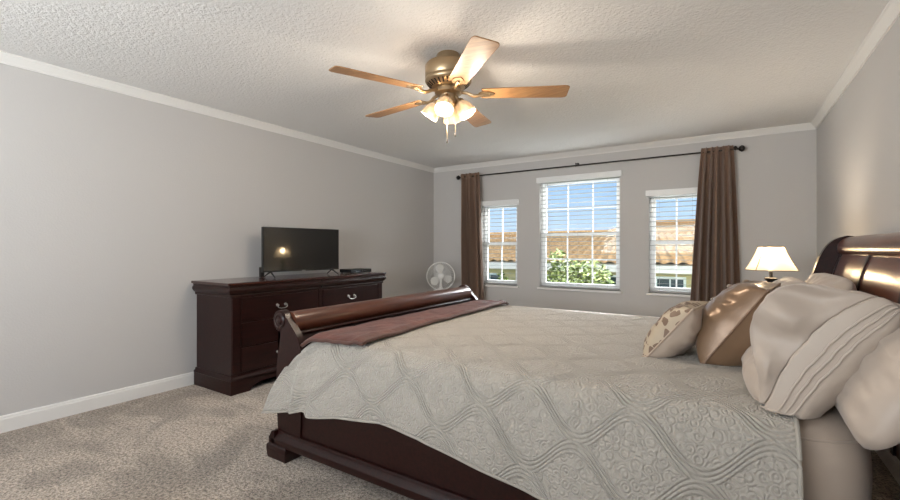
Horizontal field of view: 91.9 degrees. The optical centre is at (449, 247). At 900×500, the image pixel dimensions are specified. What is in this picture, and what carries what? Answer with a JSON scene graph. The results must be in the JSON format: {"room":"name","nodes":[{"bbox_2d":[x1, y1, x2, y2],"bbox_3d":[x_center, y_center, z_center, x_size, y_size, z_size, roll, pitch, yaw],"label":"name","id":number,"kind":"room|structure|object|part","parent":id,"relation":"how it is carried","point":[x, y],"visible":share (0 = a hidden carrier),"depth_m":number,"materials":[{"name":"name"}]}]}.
{"room":"bedroom","nodes":[
{"label":"bedroom","id":0,"kind":"room"},
{"bbox_2d":[0,63,433,415],"bbox_3d":[-2.311,-0.032,3.837,0.150,2.440,7.350,0,0,33],"label":"wall","id":1,"kind":"structure","parent":0,"point":[112,204],"depth_m":3.43,"materials":[{"name":"grey paint"}]},
{"bbox_2d":[0,372,193,432],"bbox_3d":[-2.241,1.134,3.792,0.016,0.108,7.350,0,0,33],"label":"baseboard","id":2,"kind":"structure","parent":1,"relation":"attached to","point":[17,420],"depth_m":3.17,"materials":[{"name":"white paint"}]},
{"bbox_2d":[0,51,433,172],"bbox_3d":[-2.226,-1.220,3.782,0.052,0.063,7.350,0,0,33],"label":"trim","id":3,"kind":"structure","parent":1,"relation":"attached to","point":[6,58],"depth_m":3.64,"materials":[{"name":"white paint"}]},
{"bbox_2d":[0,0,888,167],"bbox_3d":[-0.283,-1.312,2.531,4.975,0.120,7.650,0,0,33],"label":"ceiling","id":4,"kind":"structure","parent":0,"point":[635,71],"depth_m":2.90,"materials":[{"name":"white paint"}]},
{"bbox_2d":[329,36,569,142],"bbox_3d":[-0.028,-0.961,2.857,1.460,0.583,1.476,0,0,33],"label":"ceiling fan","id":5,"kind":"object","parent":4,"relation":"hanging from","point":[447,74],"visible":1,"depth_m":2.73,"materials":[{"name":"brown wood"}]},
{"bbox_3d":[-0.425,-0.997,2.558,0.550,0.029,0.147,0,0,-32],"label":"fan blade","id":6,"kind":"part","parent":5,"relation":"part of","materials":[{"name":"brown wood"}]},
{"bbox_3d":[-0.387,-0.997,3.133,0.550,0.029,0.147,0,0,40],"label":"fan blade","id":7,"kind":"part","parent":5,"relation":"part of","materials":[{"name":"brown wood"}]},
{"bbox_3d":[-0.128,-0.888,2.841,0.127,0.128,0.120,0,0,33],"label":"lamp shade","id":8,"kind":"part","parent":5,"relation":"part of","materials":[{"name":"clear glass"}]},
{"bbox_3d":[-0.032,-0.888,2.702,0.120,0.128,0.127,0,0,33],"label":"lamp shade","id":9,"kind":"part","parent":5,"relation":"part of","materials":[{"name":"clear glass"}]},
{"bbox_3d":[-0.031,-0.900,2.716,0.054,0.076,0.063,0,0,33],"label":"bulb","id":10,"kind":"part","parent":5,"relation":"part of","materials":[{"name":"white glass"}]},
{"bbox_3d":[0.011,-0.888,2.937,0.120,0.128,0.127,0,0,33],"label":"lamp shade","id":11,"kind":"part","parent":5,"relation":"part of","materials":[{"name":"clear glass"}]},
{"bbox_2d":[455,95,463,104],"bbox_3d":[0.064,-0.951,2.804,0.060,0.068,0.060,0,0,-34],"label":"socket","id":12,"kind":"object","parent":5,"relation":"attached to","point":[459,101],"depth_m":2.78,"materials":[{"name":"gold metal"}]},
{"bbox_3d":[0.106,-0.888,2.798,0.127,0.128,0.120,0,0,33],"label":"lamp shade","id":13,"kind":"part","parent":5,"relation":"part of","materials":[{"name":"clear glass"}]},
{"bbox_3d":[0.110,-0.997,2.345,0.147,0.029,0.550,0,0,-14],"label":"fan blade","id":14,"kind":"part","parent":5,"relation":"part of","materials":[{"name":"brown wood"}]},
{"bbox_3d":[0.171,-0.997,3.275,0.147,0.029,0.550,0,0,22],"label":"fan blade","id":15,"kind":"part","parent":5,"relation":"part of","materials":[{"name":"brown wood"}]},
{"bbox_3d":[0.478,-0.997,2.787,0.550,0.029,0.147,0,0,4],"label":"fan blade","id":16,"kind":"part","parent":5,"relation":"part of","materials":[{"name":"brown wood"}]},
{"bbox_2d":[0,377,899,499],"bbox_3d":[-0.283,1.248,2.531,4.975,0.120,7.650,0,0,33],"label":"floor","id":17,"kind":"structure","parent":0,"point":[191,442],"depth_m":2.46,"materials":[{"name":"carpet"}]},
{"bbox_2d":[191,272,385,395],"bbox_3d":[-1.488,0.736,4.410,0.584,0.905,1.895,0,0,33],"label":"dresser","id":18,"kind":"object","parent":17,"relation":"on","point":[237,335],"visible":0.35,"depth_m":3.73,"materials":[{"name":"brown wood"}]},
{"bbox_3d":[-1.503,0.718,3.911,0.013,0.196,0.794,0,0,33],"label":"drawer","id":19,"kind":"part","parent":18,"relation":"part of","materials":[{"name":"brown wood"}]},
{"bbox_3d":[-1.503,0.924,3.911,0.013,0.197,0.794,0,0,33],"label":"drawer","id":20,"kind":"part","parent":18,"relation":"part of","materials":[{"name":"brown wood"}]},
{"bbox_2d":[259,267,263,276],"bbox_3d":[-1.808,0.233,4.179,0.035,0.099,0.040,0,0,33],"label":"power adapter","id":21,"kind":"object","parent":18,"relation":"on","point":[261,274],"visible":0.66,"depth_m":4.17,"materials":[{"name":"black plastic"}]},
{"bbox_3d":[-1.503,0.511,3.911,0.013,0.197,0.794,0,0,33],"label":"drawer","id":22,"kind":"part","parent":18,"relation":"part of","materials":[{"name":"brown wood"}]},
{"bbox_3d":[-1.490,0.354,4.411,0.571,0.099,1.878,0,0,33],"label":"frieze molding","id":23,"kind":"part","parent":18,"relation":"part of","materials":[{"name":"brown wood"}]},
{"bbox_2d":[261,227,338,277],"bbox_3d":[-1.484,0.041,4.392,0.214,0.482,0.840,0,0,41],"label":"television","id":24,"kind":"object","parent":18,"relation":"on","point":[283,249],"visible":1,"depth_m":4.34,"materials":[{"name":"black plastic"}]},
{"bbox_3d":[-1.040,0.511,4.630,0.013,0.197,0.794,0,0,33],"label":"drawer","id":25,"kind":"part","parent":18,"relation":"part of","materials":[{"name":"brown wood"}]},
{"bbox_2d":[340,268,370,272],"bbox_3d":[-1.077,0.260,4.974,0.204,0.045,0.300,0,0,37],"label":"box","id":26,"kind":"object","parent":18,"relation":"on","point":[351,270],"visible":1,"depth_m":4.88,"materials":[{"name":"black plastic"}]},
{"bbox_3d":[-0.998,0.257,4.915,0.003,0.031,0.290,0,0,37],"label":"panel","id":27,"kind":"part","parent":26,"relation":"part of","materials":[{"name":"black plastic"}]},
{"bbox_2d":[266,232,899,499],"bbox_3d":[0.753,0.556,2.583,2.914,1.264,2.130,0,0,33],"label":"sleigh bed","id":28,"kind":"object","parent":17,"relation":"on","point":[382,456],"visible":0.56,"depth_m":2.17,"materials":[{"name":"brown wood"}]},
{"bbox_3d":[-0.442,1.073,3.353,0.052,0.080,2.108,0,0,33],"label":"molding","id":29,"kind":"part","parent":28,"relation":"part of","materials":[{"name":"brown wood"}]},
{"bbox_3d":[-0.901,0.721,2.454,0.248,0.735,0.041,0,0,33],"label":"footboard post","id":30,"kind":"part","parent":28,"relation":"part of","materials":[{"name":"brown wood"}]},
{"bbox_3d":[0.125,1.075,1.755,2.690,0.077,0.034,0,0,33],"label":"rail molding","id":31,"kind":"part","parent":28,"relation":"part of","materials":[{"name":"brown wood"}]},
{"bbox_3d":[-0.342,0.760,3.288,0.106,0.615,1.972,0,0,33],"label":"footboard panel","id":32,"kind":"part","parent":28,"relation":"part of","materials":[{"name":"brown wood"}]},
{"bbox_3d":[0.223,0.930,1.732,2.500,0.345,0.027,0,0,33],"label":"rail","id":33,"kind":"part","parent":28,"relation":"part of","materials":[{"name":"brown wood"}]},
{"bbox_3d":[0.186,0.721,4.143,0.248,0.735,0.041,0,0,33],"label":"footboard post","id":34,"kind":"part","parent":28,"relation":"part of","materials":[{"name":"brown wood"}]},
{"bbox_2d":[499,305,872,499],"bbox_3d":[0.725,0.696,2.596,2.329,0.385,1.942,0,0,33],"label":"mattress","id":35,"kind":"object","parent":28,"relation":"on","point":[835,466],"visible":0.09,"depth_m":1.25,"materials":[{"name":"beige fabric"}]},
{"bbox_2d":[261,306,803,499],"bbox_3d":[0.516,0.722,2.696,2.402,0.479,2.200,0,0,33],"label":"quilt","id":36,"kind":"object","parent":35,"relation":"on","point":[546,404],"visible":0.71,"depth_m":1.68,"materials":[{"name":"beige fabric"}]},
{"bbox_2d":[300,300,508,346],"bbox_3d":[-0.115,0.498,3.098,0.452,0.097,1.967,0,0,33],"label":"throw blanket","id":37,"kind":"object","parent":36,"relation":"on","point":[361,334],"visible":1,"depth_m":2.61,"materials":[{"name":"brown fabric"}]},
{"bbox_2d":[641,301,709,357],"bbox_3d":[1.061,0.369,2.029,0.251,0.248,0.369,0,0,41],"label":"floral cushion","id":38,"kind":"object","parent":36,"relation":"on","point":[675,332],"visible":0.89,"depth_m":1.91,"materials":[{"name":"fabric"}]},
{"bbox_2d":[695,280,780,365],"bbox_3d":[1.285,0.315,1.921,0.348,0.356,0.429,0,0,42],"label":"cushion","id":39,"kind":"object","parent":36,"relation":"on","point":[723,338],"visible":0.61,"depth_m":1.79,"materials":[{"name":"brown fabric"}]},
{"bbox_2d":[772,277,807,285],"bbox_3d":[1.794,0.332,2.389,0.279,0.336,0.786,0,0,33],"label":"pillow","id":40,"kind":"object","parent":35,"relation":"on","point":[784,281],"visible":0.08,"depth_m":2.29,"materials":[{"name":"beige fabric"}]},
{"bbox_2d":[741,283,899,419],"bbox_3d":[1.283,0.306,1.569,0.392,0.401,0.817,0,0,33],"label":"pillow","id":41,"kind":"object","parent":35,"relation":"on","point":[807,340],"visible":0.9,"depth_m":1.26,"materials":[{"name":"beige fabric"}]},
{"bbox_2d":[804,273,856,290],"bbox_3d":[1.931,0.318,2.301,0.281,0.364,0.804,0,0,33],"label":"pillow","id":42,"kind":"object","parent":35,"relation":"on","point":[831,280],"visible":0.16,"depth_m":2.10,"materials":[{"name":"beige fabric"}]},
{"bbox_2d":[835,303,899,449],"bbox_3d":[1.345,0.351,1.382,0.259,0.346,0.860,0,0,33],"label":"pillow","id":43,"kind":"object","parent":35,"relation":"on","point":[868,403],"visible":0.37,"depth_m":1.11,"materials":[{"name":"beige fabric"}]},
{"bbox_3d":[2.404,0.516,2.711,0.269,1.184,0.062,0,0,33],"label":"headboard post","id":44,"kind":"part","parent":28,"relation":"part of","materials":[{"name":"brown wood"}]},
{"bbox_3d":[1.867,0.401,1.866,0.090,0.735,1.944,0,0,33],"label":"headboard panel","id":45,"kind":"part","parent":28,"relation":"part of","materials":[{"name":"brown wood"}]},
{"bbox_3d":[-0.135,0.905,6.294,0.410,0.555,0.410,0,0,33],"label":"side table","id":46,"kind":"object","parent":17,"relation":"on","visible":0},
{"bbox_2d":[426,262,454,290],"bbox_3d":[-0.135,0.412,6.297,0.415,0.430,0.215,0,0,-1],"label":"desk fan","id":47,"kind":"object","parent":46,"relation":"on","point":[435,280],"visible":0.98,"depth_m":6.26,"materials":[{"name":"white plastic"}]},
{"bbox_3d":[-0.216,0.476,6.269,0.136,0.123,0.053,0,0,-1],"label":"fan blade","id":48,"kind":"part","parent":47,"relation":"part of","materials":[{"name":"white plastic"}]},
{"bbox_3d":[-0.150,0.303,6.268,0.118,0.150,0.043,0,0,-44],"label":"fan blade","id":49,"kind":"part","parent":47,"relation":"part of","materials":[{"name":"white plastic"}]},
{"bbox_3d":[-0.041,0.450,6.270,0.144,0.117,0.053,0,0,-1],"label":"fan blade","id":50,"kind":"part","parent":47,"relation":"part of","materials":[{"name":"white plastic"}]},
{"bbox_3d":[2.518,0.874,3.255,0.500,0.628,0.600,0,0,33],"label":"nightstand","id":51,"kind":"object","parent":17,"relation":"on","visible":0},
{"bbox_2d":[745,246,799,281],"bbox_3d":[2.439,0.274,3.306,0.319,0.572,0.319,0,0,21],"label":"bedside lamp","id":52,"kind":"object","parent":51,"relation":"on","point":[765,258],"visible":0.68,"depth_m":3.22,"materials":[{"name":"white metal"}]},
{"bbox_3d":[2.439,0.079,3.306,0.312,0.176,0.312,0,0,21],"label":"lamp shade","id":53,"kind":"part","parent":52,"relation":"part of","materials":[{"name":"beige fabric"}]},
{"bbox_2d":[434,129,816,316],"bbox_3d":[1.747,-0.032,5.684,4.675,2.440,0.150,0,0,33],"label":"wall","id":54,"kind":"structure","parent":0,"point":[776,174],"depth_m":5.24,"materials":[{"name":"grey paint"}]},
{"bbox_2d":[484,204,518,287],"bbox_3d":[0.735,-0.043,6.316,0.620,1.208,0.173,0,0,33],"label":"window","id":55,"kind":"structure","parent":54,"relation":"in","point":[486,222],"depth_m":6.38,"materials":[{"name":"white plastic"}]},
{"bbox_2d":[481,199,518,284],"bbox_3d":[0.708,-0.077,6.273,0.630,1.209,0.105,0,0,33],"label":"window blind","id":56,"kind":"object","parent":55,"relation":"attached to","point":[512,201],"visible":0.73,"depth_m":6.27,"materials":[{"name":"white plastic"}]},
{"bbox_3d":[0.723,0.517,6.296,0.558,0.020,0.050,0,0,33],"label":"rail","id":57,"kind":"part","parent":56,"relation":"part of","materials":[{"name":"grey plastic"}]},
{"bbox_3d":[0.716,0.547,6.286,0.620,0.028,0.103,0,0,33],"label":"sill","id":58,"kind":"part","parent":55,"relation":"part of","materials":[{"name":"white paint"}]},
{"bbox_3d":[0.755,0.211,6.346,0.514,0.587,0.024,0,0,33],"label":"sash","id":59,"kind":"part","parent":55,"relation":"part of","materials":[{"name":"white plastic"}]},
{"bbox_3d":[0.770,-0.331,6.370,0.514,0.577,0.024,0,0,33],"label":"sash","id":60,"kind":"part","parent":55,"relation":"part of","materials":[{"name":"white plastic"}]},
{"bbox_2d":[537,177,621,293],"bbox_3d":[1.690,-0.178,5.701,1.090,1.478,0.173,0,0,33],"label":"window","id":61,"kind":"structure","parent":54,"relation":"in","point":[544,258],"depth_m":5.74,"materials":[{"name":"white plastic"}]},
{"bbox_2d":[536,170,621,290],"bbox_3d":[1.662,-0.212,5.658,1.100,1.479,0.105,0,0,33],"label":"window blind","id":62,"kind":"object","parent":61,"relation":"attached to","point":[613,174],"visible":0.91,"depth_m":5.64,"materials":[{"name":"white plastic"}]},
{"bbox_3d":[1.677,0.517,5.681,1.028,0.020,0.050,0,0,33],"label":"rail","id":63,"kind":"part","parent":62,"relation":"part of","materials":[{"name":"grey plastic"}]},
{"bbox_3d":[1.671,0.547,5.672,1.090,0.028,0.103,0,0,33],"label":"sill","id":64,"kind":"part","parent":61,"relation":"part of","materials":[{"name":"white paint"}]},
{"bbox_3d":[1.725,-0.525,5.755,0.984,0.727,0.024,0,0,33],"label":"sash","id":65,"kind":"part","parent":61,"relation":"part of","materials":[{"name":"white plastic"}]},
{"bbox_3d":[1.709,0.151,5.732,0.984,0.707,0.024,0,0,33],"label":"sash","id":66,"kind":"part","parent":61,"relation":"part of","materials":[{"name":"white plastic"}]},
{"bbox_2d":[456,145,744,179],"bbox_3d":[1.626,-1.062,5.593,3.595,0.085,0.131,0,0,33],"label":"curtain rod","id":67,"kind":"object","parent":54,"relation":"attached to","point":[741,148],"visible":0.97,"depth_m":5.33,"materials":[{"name":"brown metal"}]},
{"bbox_2d":[461,172,483,299],"bbox_3d":[0.334,0.034,6.372,0.409,2.269,0.186,0,0,33],"label":"curtain","id":68,"kind":"object","parent":67,"relation":"hanging from","point":[471,228],"visible":0.8,"depth_m":6.39,"materials":[{"name":"brown fabric"}]},
{"bbox_2d":[690,145,739,301],"bbox_3d":[2.883,0.034,4.738,0.503,2.269,0.179,0,0,33],"label":"curtain","id":69,"kind":"object","parent":67,"relation":"hanging from","point":[715,265],"visible":0.73,"depth_m":4.75,"materials":[{"name":"brown fabric"}]},
{"bbox_2d":[434,123,814,172],"bbox_3d":[1.692,-1.220,5.599,4.675,0.063,0.052,0,0,33],"label":"trim","id":70,"kind":"structure","parent":54,"relation":"attached to","point":[805,126],"depth_m":5.19,"materials":[{"name":"white paint"}]},
{"bbox_2d":[646,194,696,296],"bbox_3d":[2.644,-0.043,5.087,0.620,1.208,0.173,0,0,33],"label":"window","id":71,"kind":"structure","parent":54,"relation":"in","point":[652,234],"depth_m":5.22,"materials":[{"name":"white plastic"}]},
{"bbox_3d":[2.625,0.547,5.058,0.620,0.028,0.103,0,0,33],"label":"sill","id":72,"kind":"part","parent":71,"relation":"part of","materials":[{"name":"white paint"}]},
{"bbox_2d":[646,187,697,293],"bbox_3d":[2.616,-0.077,5.044,0.630,1.209,0.105,0,0,33],"label":"window blind","id":73,"kind":"object","parent":71,"relation":"attached to","point":[680,191],"visible":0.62,"depth_m":5.07,"materials":[{"name":"white plastic"}]},
{"bbox_3d":[2.474,-0.052,5.139,0.002,1.130,0.002,0,0,33],"label":"ladder cord","id":74,"kind":"part","parent":73,"relation":"part of","materials":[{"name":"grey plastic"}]},
{"bbox_3d":[2.631,0.517,5.067,0.558,0.020,0.050,0,0,33],"label":"rail","id":75,"kind":"part","parent":73,"relation":"part of","materials":[{"name":"grey plastic"}]},
{"bbox_3d":[2.762,-0.052,4.954,0.002,1.130,0.002,0,0,33],"label":"ladder cord","id":76,"kind":"part","parent":73,"relation":"part of","materials":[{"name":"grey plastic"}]},
{"bbox_3d":[2.664,0.211,5.118,0.514,0.587,0.024,0,0,33],"label":"sash","id":77,"kind":"part","parent":71,"relation":"part of","materials":[{"name":"white plastic"}]},
{"bbox_3d":[2.679,-0.331,5.141,0.514,0.577,0.024,0,0,33],"label":"sash","id":78,"kind":"part","parent":71,"relation":"part of","materials":[{"name":"white plastic"}]},
{"bbox_2d":[817,16,899,257],"bbox_3d":[1.746,-0.032,1.225,0.150,2.440,7.350,0,0,33],"label":"wall","id":79,"kind":"structure","parent":0,"point":[858,140],"depth_m":2.79,"materials":[{"name":"grey paint"}]},
{"bbox_2d":[811,0,899,128],"bbox_3d":[1.661,-1.220,1.280,0.052,0.063,7.350,0,0,33],"label":"trim","id":80,"kind":"structure","parent":79,"relation":"attached to","point":[890,14],"depth_m":2.75,"materials":[{"name":"white paint"}]},
{"bbox_2d":[875,448,899,484],"bbox_3d":[1.676,1.134,1.270,0.016,0.108,7.350,0,0,33],"label":"baseboard","id":81,"kind":"structure","parent":79,"relation":"attached to","point":[891,462],"depth_m":2.30,"materials":[{"name":"white paint"}]},
{"label":"outside","id":82,"kind":"structure","parent":0,"visible":0},
{"bbox_3d":[20.743,4.238,32.226,90.000,0.100,63.350,0,0,33],"label":"ground","id":83,"kind":"structure","parent":82,"visible":0},
{"bbox_2d":[496,272,509,279],"bbox_3d":[1.525,2.428,12.073,1.281,3.534,1.187,0,0,33],"label":"leafy tree","id":84,"kind":"object","parent":83,"relation":"on","point":[503,277],"visible":0.02,"depth_m":12.16,"materials":[{"name":"green plant"}]},
{"bbox_2d":[547,248,614,284],"bbox_3d":[2.651,2.096,9.656,2.285,4.199,2.174,0,0,33],"label":"leafy tree","id":85,"kind":"object","parent":83,"relation":"on","point":[577,277],"visible":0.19,"depth_m":9.60,"materials":[{"name":"green plant"}]},
{"bbox_2d":[488,228,694,287],"bbox_3d":[5.596,1.776,15.160,17.075,4.824,6.616,0,0,33],"label":"neighbor house","id":86,"kind":"structure","parent":83,"relation":"on","point":[684,258],"depth_m":13.73,"materials":[{"name":"beige paint"}]},
{"bbox_3d":[1.332,1.463,14.540,0.780,1.130,0.015,0,0,33],"label":"pane","id":87,"kind":"part","parent":86,"relation":"part of","materials":[{"name":"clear glass"}]},
{"bbox_3d":[5.877,1.428,11.615,0.630,1.200,0.015,0,0,33],"label":"pane","id":88,"kind":"part","parent":86,"relation":"part of","materials":[{"name":"clear glass"}]},
{"bbox_2d":[609,219,694,229],"bbox_3d":[12.851,1.396,20.242,14.365,5.584,7.026,0,0,33],"label":"neighbor house","id":89,"kind":"structure","parent":83,"relation":"on","point":[679,221],"depth_m":21.05,"materials":[{"name":"beige paint"}]}
]}

